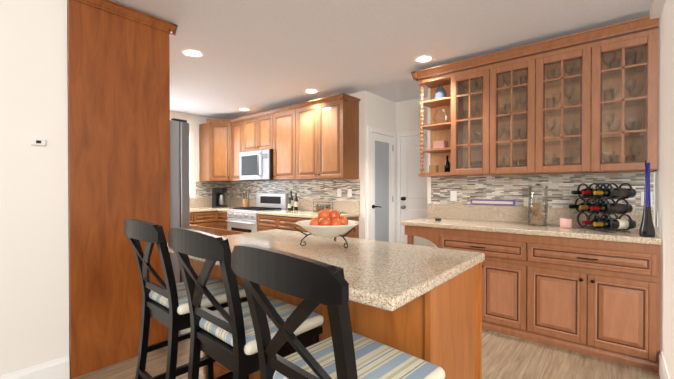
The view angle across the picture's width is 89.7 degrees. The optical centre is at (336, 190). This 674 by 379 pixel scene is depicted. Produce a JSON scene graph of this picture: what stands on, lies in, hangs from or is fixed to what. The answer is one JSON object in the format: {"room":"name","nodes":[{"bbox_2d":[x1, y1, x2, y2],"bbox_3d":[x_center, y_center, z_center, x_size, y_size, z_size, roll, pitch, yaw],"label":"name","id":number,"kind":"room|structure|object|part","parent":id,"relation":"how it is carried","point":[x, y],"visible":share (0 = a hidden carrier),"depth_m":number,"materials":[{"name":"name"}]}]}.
{"room":"kitchen","nodes":[
{"label":"kitchen","id":0,"kind":"room"},
{"bbox_2d":[0,0,68,375],"bbox_3d":[-3.295,-0.038,0.476,0.120,2.580,4.650,0,1,39],"label":"wall","id":1,"kind":"structure","parent":0,"point":[34,289],"depth_m":2.10,"materials":[{"name":"white paint"}]},
{"bbox_2d":[0,356,69,378],"bbox_3d":[-3.243,1.177,0.441,0.016,0.150,4.648,0,1,39],"label":"baseboard","id":2,"kind":"structure","parent":1,"relation":"attached to","point":[56,369],"depth_m":2.15,"materials":[{"name":"white"}]},
{"bbox_2d":[31,138,45,145],"bbox_3d":[-1.859,-0.305,2.110,0.021,0.044,0.070,0,1,39],"label":"thermostat","id":3,"kind":"object","parent":1,"relation":"attached to","point":[38,141],"visible":1,"depth_m":2.10,"materials":[{"name":"white plastic"}]},
{"bbox_2d":[170,111,228,205],"bbox_3d":[-3.239,-0.074,5.437,0.150,2.580,3.310,0,1,39],"label":"wall","id":4,"kind":"structure","parent":0,"point":[194,121],"depth_m":6.13,"materials":[{"name":"white paint"}]},
{"bbox_2d":[189,131,192,196],"bbox_3d":[-3.102,-0.475,5.458,0.028,1.180,1.620,0,1,39],"label":"window","id":5,"kind":"structure","parent":4,"relation":"in","point":[191,160],"depth_m":6.05,"materials":[{"name":"white"}]},
{"bbox_2d":[190,199,229,206],"bbox_3d":[-2.874,0.218,5.745,0.021,0.159,2.325,0,1,39],"label":"backsplash","id":6,"kind":"structure","parent":4,"relation":"attached to","point":[193,202],"depth_m":6.22,"materials":[{"name":"beige stone"}]},
{"bbox_2d":[67,0,650,118],"bbox_3d":[-0.487,-1.340,0.781,10.300,0.020,8.900,0,1,39],"label":"ceiling","id":7,"kind":"structure","parent":0,"point":[261,56],"depth_m":3.02,"materials":[{"name":"white paint"}]},
{"bbox_2d":[181,49,203,57],"bbox_3d":[-1.411,-1.344,3.312,0.210,0.010,0.210,0,1,39],"label":"recessed light","id":8,"kind":"object","parent":7,"relation":"in","point":[193,53],"visible":1,"depth_m":3.32,"materials":[{"name":"white"}]},
{"bbox_2d":[238,108,250,110],"bbox_3d":[-1.551,-1.361,5.679,0.210,0.010,0.210,0,1,39],"label":"recessed light","id":9,"kind":"object","parent":7,"relation":"in","point":[243,109],"visible":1,"depth_m":5.68,"materials":[{"name":"white"}]},
{"bbox_2d":[304,89,318,93],"bbox_3d":[-0.345,-1.353,4.611,0.210,0.010,0.210,0,1,39],"label":"recessed light","id":10,"kind":"object","parent":7,"relation":"in","point":[311,91],"visible":0.96,"depth_m":4.62,"materials":[{"name":"white"}]},
{"bbox_2d":[414,55,434,62],"bbox_3d":[0.890,-1.345,3.467,0.210,0.010,0.210,0,1,39],"label":"recessed light","id":11,"kind":"object","parent":7,"relation":"in","point":[425,59],"visible":1,"depth_m":3.47,"materials":[{"name":"white"}]},
{"bbox_2d":[69,328,659,378],"bbox_3d":[-0.487,1.275,0.801,10.300,0.050,8.900,0,1,39],"label":"floor","id":12,"kind":"structure","parent":0,"point":[504,356],"depth_m":2.42,"materials":[{"name":"brown wood"}]},
{"bbox_2d":[67,0,177,378],"bbox_3d":[-2.243,-0.049,3.072,1.931,2.563,0.693,0,1,39],"label":"panel","id":13,"kind":"object","parent":12,"relation":"on","point":[118,64],"visible":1,"depth_m":2.41,"materials":[{"name":"brown wood"}]},
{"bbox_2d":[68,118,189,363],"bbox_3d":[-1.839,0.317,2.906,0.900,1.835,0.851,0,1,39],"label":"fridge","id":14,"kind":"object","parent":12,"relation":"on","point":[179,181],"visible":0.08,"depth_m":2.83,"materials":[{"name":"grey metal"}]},
{"bbox_2d":[124,219,248,378],"bbox_3d":[-0.827,0.692,1.867,0.464,1.105,0.533,0,1,41],"label":"stool","id":15,"kind":"object","parent":12,"relation":"on","point":[166,305],"visible":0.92,"depth_m":1.72,"materials":[{"name":"black wood"}]},
{"bbox_2d":[190,211,213,227],"bbox_3d":[-2.416,0.779,5.779,0.691,0.870,0.468,0,1,39],"label":"base cabinet","id":16,"kind":"object","parent":12,"relation":"on","point":[204,212],"depth_m":5.55,"materials":[{"name":"brown wood"}]},
{"bbox_2d":[190,207,217,210],"bbox_3d":[-2.829,0.323,5.291,0.667,0.044,1.679,0,1,39],"label":"countertop","id":17,"kind":"structure","parent":16,"relation":"on","point":[191,208],"depth_m":5.73,"materials":[{"name":"beige stone"}]},
{"bbox_2d":[218,207,233,210],"bbox_3d":[-1.965,0.317,6.101,0.974,0.044,0.667,0,1,39],"label":"countertop","id":18,"kind":"structure","parent":16,"relation":"on","point":[219,208],"depth_m":5.73,"materials":[{"name":"beige stone"}]},
{"bbox_2d":[212,188,226,206],"bbox_3d":[-2.135,0.119,6.178,0.207,0.350,0.232,0,0,-1],"label":"coffee maker","id":19,"kind":"object","parent":18,"relation":"on","point":[218,199],"visible":1,"depth_m":6.08,"materials":[{"name":"black"}]},
{"bbox_2d":[243,189,249,206],"bbox_3d":[-1.612,0.135,5.999,0.126,0.321,0.120,0,1,39],"label":"utensil crock","id":20,"kind":"object","parent":18,"relation":"on","point":[246,202],"visible":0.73,"depth_m":5.95,"materials":[{"name":"beige ceramic"}]},
{"bbox_2d":[214,211,257,229],"bbox_3d":[-1.725,0.778,5.892,0.333,0.870,0.691,0,1,39],"label":"base cabinet","id":21,"kind":"object","parent":12,"relation":"on","point":[220,217],"depth_m":5.67,"materials":[{"name":"brown wood"}]},
{"bbox_2d":[168,228,323,378],"bbox_3d":[-0.391,0.695,1.470,0.464,1.105,0.533,0,1,42],"label":"stool","id":22,"kind":"object","parent":12,"relation":"on","point":[224,337],"visible":0.83,"depth_m":1.32,"materials":[{"name":"black wood"}]},
{"bbox_2d":[226,193,288,232],"bbox_3d":[-1.311,0.630,5.521,0.766,1.170,0.713,0,1,39],"label":"range","id":23,"kind":"object","parent":12,"relation":"on","point":[242,219],"visible":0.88,"depth_m":5.44,"materials":[{"name":"grey metal"}]},
{"bbox_2d":[257,215,273,231],"bbox_3d":[-0.795,0.783,5.147,0.498,0.870,0.661,0,1,39],"label":"base cabinet","id":24,"kind":"object","parent":12,"relation":"on","point":[264,222],"depth_m":4.93,"materials":[{"name":"brown wood"}]},
{"bbox_2d":[274,215,297,230],"bbox_3d":[-0.437,0.785,4.854,0.509,0.870,0.661,0,1,39],"label":"base cabinet","id":25,"kind":"object","parent":12,"relation":"on","point":[283,222],"depth_m":4.65,"materials":[{"name":"brown wood"}]},
{"bbox_2d":[258,209,359,218],"bbox_3d":[-0.440,0.326,4.848,1.422,0.044,0.667,0,1,39],"label":"countertop","id":26,"kind":"structure","parent":25,"relation":"on","point":[309,214],"depth_m":4.66,"materials":[{"name":"beige stone"}]},
{"bbox_2d":[288,191,292,209],"bbox_3d":[-0.723,0.151,5.280,0.069,0.300,0.144,0,0,6],"label":"oil bottle","id":27,"kind":"object","parent":26,"relation":"on","point":[290,204],"depth_m":5.28,"materials":[{"name":"glass"}]},
{"bbox_2d":[294,193,297,209],"bbox_3d":[-0.637,0.166,5.275,0.062,0.270,0.060,0,1,39],"label":"oil bottle","id":28,"kind":"object","parent":26,"relation":"on","point":[295,199],"depth_m":5.26,"materials":[{"name":"glass"}]},
{"bbox_2d":[313,202,332,211],"bbox_3d":[-0.204,0.231,4.921,0.306,0.141,0.086,0,1,39],"label":"spice rack","id":29,"kind":"object","parent":26,"relation":"on","point":[319,206],"visible":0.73,"depth_m":4.93,"materials":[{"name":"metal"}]},
{"bbox_2d":[337,189,340,196],"bbox_3d":[0.032,0.030,4.875,0.072,0.116,0.006,0,1,39],"label":"electrical outlet","id":30,"kind":"object","parent":26,"relation":"attached to","point":[338,192],"visible":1,"depth_m":4.87,"materials":[{"name":"white plastic"}]},
{"bbox_2d":[348,189,351,196],"bbox_3d":[0.179,0.031,4.755,0.072,0.116,0.006,0,1,39],"label":"electrical outlet","id":31,"kind":"object","parent":26,"relation":"attached to","point":[349,192],"visible":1,"depth_m":4.75,"materials":[{"name":"white plastic"}]},
{"bbox_2d":[298,215,359,237],"bbox_3d":[-0.104,0.787,4.580,0.509,0.870,0.661,0,1,39],"label":"base cabinet","id":32,"kind":"object","parent":12,"relation":"on","point":[352,234],"depth_m":4.51,"materials":[{"name":"brown wood"}]},
{"bbox_2d":[190,225,482,378],"bbox_3d":[-0.674,0.803,2.566,3.218,0.868,0.681,0,1,39],"label":"kitchen island","id":33,"kind":"object","parent":12,"relation":"on","point":[422,302],"depth_m":1.50,"materials":[{"name":"brown wood"}]},
{"bbox_2d":[167,229,484,312],"bbox_3d":[-0.162,0.349,1.947,1.660,0.046,0.965,0,1,39],"label":"island countertop","id":34,"kind":"structure","parent":33,"relation":"on","point":[388,277],"depth_m":1.60,"materials":[{"name":"beige stone"}]},
{"bbox_2d":[290,209,360,248],"bbox_3d":[-0.036,0.217,2.011,0.417,0.215,0.401,0,1,39],"label":"fruit bowl","id":35,"kind":"object","parent":34,"relation":"on","point":[327,223],"visible":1,"depth_m":1.93,"materials":[{"name":"white ceramic"}]},
{"bbox_2d":[231,245,444,378],"bbox_3d":[0.009,0.699,1.038,0.464,1.105,0.533,0,1,44],"label":"stool","id":36,"kind":"object","parent":12,"relation":"on","point":[343,351],"visible":1,"depth_m":0.89,"materials":[{"name":"black wood"}]},
{"bbox_2d":[401,172,660,372],"bbox_3d":[1.624,0.538,3.152,1.972,1.388,0.671,0,1,39],"label":"kitchen counter","id":37,"kind":"object","parent":12,"relation":"on","point":[590,292],"visible":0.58,"depth_m":2.77,"materials":[{"name":"brown wood"}]},
{"bbox_2d":[450,191,456,200],"bbox_3d":[1.315,0.058,3.822,0.072,0.116,0.006,0,1,39],"label":"outlet","id":38,"kind":"object","parent":37,"relation":"attached to","point":[453,195],"visible":1,"depth_m":3.82,"materials":[{"name":"white plastic"}]},
{"bbox_2d":[471,199,514,205],"bbox_3d":[1.629,0.121,3.559,0.440,0.064,0.012,0,1,39],"label":"sign","id":39,"kind":"object","parent":37,"relation":"attached to","point":[496,202],"visible":1,"depth_m":3.55,"materials":[{"name":"purple"}]},
{"bbox_2d":[524,197,528,206],"bbox_3d":[1.886,0.110,3.349,0.075,0.089,0.011,0,1,39],"label":"outlet","id":40,"kind":"object","parent":37,"relation":"attached to","point":[526,199],"visible":0.64,"depth_m":3.35,"materials":[{"name":"beige plastic"}]},
{"bbox_2d":[528,184,547,225],"bbox_3d":[1.834,0.126,3.092,0.156,0.382,0.156,0,1,39],"label":"jar","id":41,"kind":"object","parent":37,"relation":"on","point":[536,216],"visible":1,"depth_m":3.09,"materials":[{"name":"clear glass"}]},
{"bbox_2d":[560,218,571,227],"bbox_3d":[1.975,0.279,2.925,0.088,0.078,0.087,0,1,39],"label":"candle","id":42,"kind":"object","parent":37,"relation":"on","point":[565,222],"visible":1,"depth_m":2.89,"materials":[{"name":"pink wax"}]},
{"bbox_2d":[569,183,635,232],"bbox_3d":[2.157,0.128,2.780,0.302,0.381,0.399,0,0,-1],"label":"wine rack","id":43,"kind":"object","parent":37,"relation":"on","point":[596,208],"visible":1,"depth_m":2.66,"materials":[{"name":"grey metal"}]},
{"bbox_2d":[639,163,654,236],"bbox_3d":[2.200,0.062,2.402,0.086,0.520,0.086,0,1,39],"label":"vase","id":44,"kind":"object","parent":37,"relation":"on","point":[646,228],"visible":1,"depth_m":2.39,"materials":[{"name":"black glass"}]},
{"bbox_2d":[641,192,652,205],"bbox_3d":[2.559,0.065,2.800,0.072,0.116,0.006,0,1,39],"label":"outlet","id":45,"kind":"object","parent":37,"relation":"attached to","point":[642,198],"visible":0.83,"depth_m":2.81,"materials":[{"name":"white plastic"}]},
{"bbox_2d":[358,91,395,242],"bbox_3d":[0.598,-0.071,4.965,0.120,2.580,0.830,0,1,39],"label":"wall","id":46,"kind":"structure","parent":0,"point":[376,111],"depth_m":4.66,"materials":[{"name":"white paint"}]},
{"bbox_2d":[367,126,427,245],"bbox_3d":[1.014,0.164,4.670,0.940,2.115,0.800,0,1,39],"label":"door","id":47,"kind":"structure","parent":46,"relation":"attached to","point":[381,155],"depth_m":5.01,"materials":[{"name":"white wood"}]},
{"bbox_3d":[1.247,0.164,4.922,0.900,2.110,0.117,0,1,39],"label":"entry door jamb","id":48,"kind":"part","parent":47,"relation":"part of","materials":[{"name":"white wood"}]},
{"bbox_2d":[396,97,427,136],"bbox_3d":[1.294,-0.071,5.009,0.900,2.580,0.120,0,1,39],"label":"wall","id":49,"kind":"structure","parent":0,"point":[408,115],"depth_m":5.09,"materials":[{"name":"white paint"}]},
{"bbox_2d":[241,87,654,247],"bbox_3d":[0.274,-0.070,4.791,6.400,2.580,0.150,0,1,39],"label":"wall","id":50,"kind":"structure","parent":0,"point":[430,244],"depth_m":4.02,"materials":[{"name":"white paint"}]},
{"bbox_2d":[199,93,360,181],"bbox_3d":[-1.109,-0.712,5.389,3.192,1.085,0.669,0,1,39],"label":"upper cabinet","id":51,"kind":"object","parent":50,"relation":"attached to","point":[317,139],"visible":0.94,"depth_m":4.98,"materials":[{"name":"brown wood"}]},
{"bbox_2d":[240,149,273,180],"bbox_3d":[-1.229,-0.413,5.613,0.764,0.475,0.476,0,1,39],"label":"microwave","id":52,"kind":"object","parent":51,"relation":"attached to","point":[257,165],"visible":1,"depth_m":5.41,"materials":[{"name":"grey metal"}]},
{"bbox_2d":[230,199,359,210],"bbox_3d":[-0.902,0.219,5.646,3.140,0.159,0.021,0,1,39],"label":"backsplash","id":53,"kind":"structure","parent":50,"relation":"attached to","point":[303,204],"depth_m":5.15,"materials":[{"name":"beige stone"}]},
{"bbox_2d":[415,64,450,176],"bbox_3d":[1.163,-0.732,3.730,0.425,1.140,0.349,0,1,39],"label":"upper cabinet","id":54,"kind":"object","parent":50,"relation":"attached to","point":[435,78],"depth_m":3.74,"materials":[{"name":"brown wood"}]},
{"bbox_2d":[447,56,490,176],"bbox_3d":[1.452,-0.730,3.494,0.441,1.140,0.349,0,1,39],"label":"upper cabinet","id":55,"kind":"object","parent":50,"relation":"attached to","point":[463,76],"depth_m":3.49,"materials":[{"name":"brown wood"}]},
{"bbox_2d":[479,45,526,175],"bbox_3d":[1.724,-0.728,3.270,0.505,1.140,0.349,0,1,39],"label":"upper cabinet","id":56,"kind":"object","parent":50,"relation":"attached to","point":[502,74],"depth_m":3.26,"materials":[{"name":"brown wood"}]},
{"bbox_2d":[527,32,578,174],"bbox_3d":[2.027,-0.727,3.021,0.517,1.140,0.349,0,1,39],"label":"upper cabinet","id":57,"kind":"object","parent":50,"relation":"attached to","point":[552,64],"depth_m":3.01,"materials":[{"name":"brown wood"}]},
{"bbox_2d":[579,15,658,173],"bbox_3d":[2.311,-0.725,2.788,0.459,1.140,0.349,0,1,39],"label":"upper cabinet","id":58,"kind":"object","parent":50,"relation":"attached to","point":[584,102],"depth_m":2.74,"materials":[{"name":"brown wood"}]},
{"bbox_2d":[655,0,673,378],"bbox_3d":[1.495,-0.044,1.330,0.120,2.580,3.650,0,1,39],"label":"wall","id":59,"kind":"structure","parent":0,"point":[664,194],"depth_m":2.15,"materials":[{"name":"white paint"}]},
{"bbox_2d":[656,211,657,226],"bbox_3d":[2.446,0.217,2.590,0.006,0.116,0.072,0,1,39],"label":"outlet","id":60,"kind":"object","parent":59,"relation":"attached to","point":[656,218],"visible":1,"depth_m":2.58,"materials":[{"name":"white plastic"}]},
{"bbox_2d":[650,0,664,18],"bbox_3d":[1.299,-1.293,1.224,0.060,0.080,3.250,0,1,39],"label":"trim","id":61,"kind":"structure","parent":59,"relation":"attached to","point":[656,8],"depth_m":2.36,"materials":[{"name":"white paint"}]},
{"bbox_2d":[659,351,669,378],"bbox_3d":[1.243,1.172,1.139,0.016,0.150,3.020,0,1,39],"label":"baseboard","id":62,"kind":"structure","parent":59,"relation":"attached to","point":[663,372],"depth_m":2.17,"materials":[{"name":"white"}]}
]}

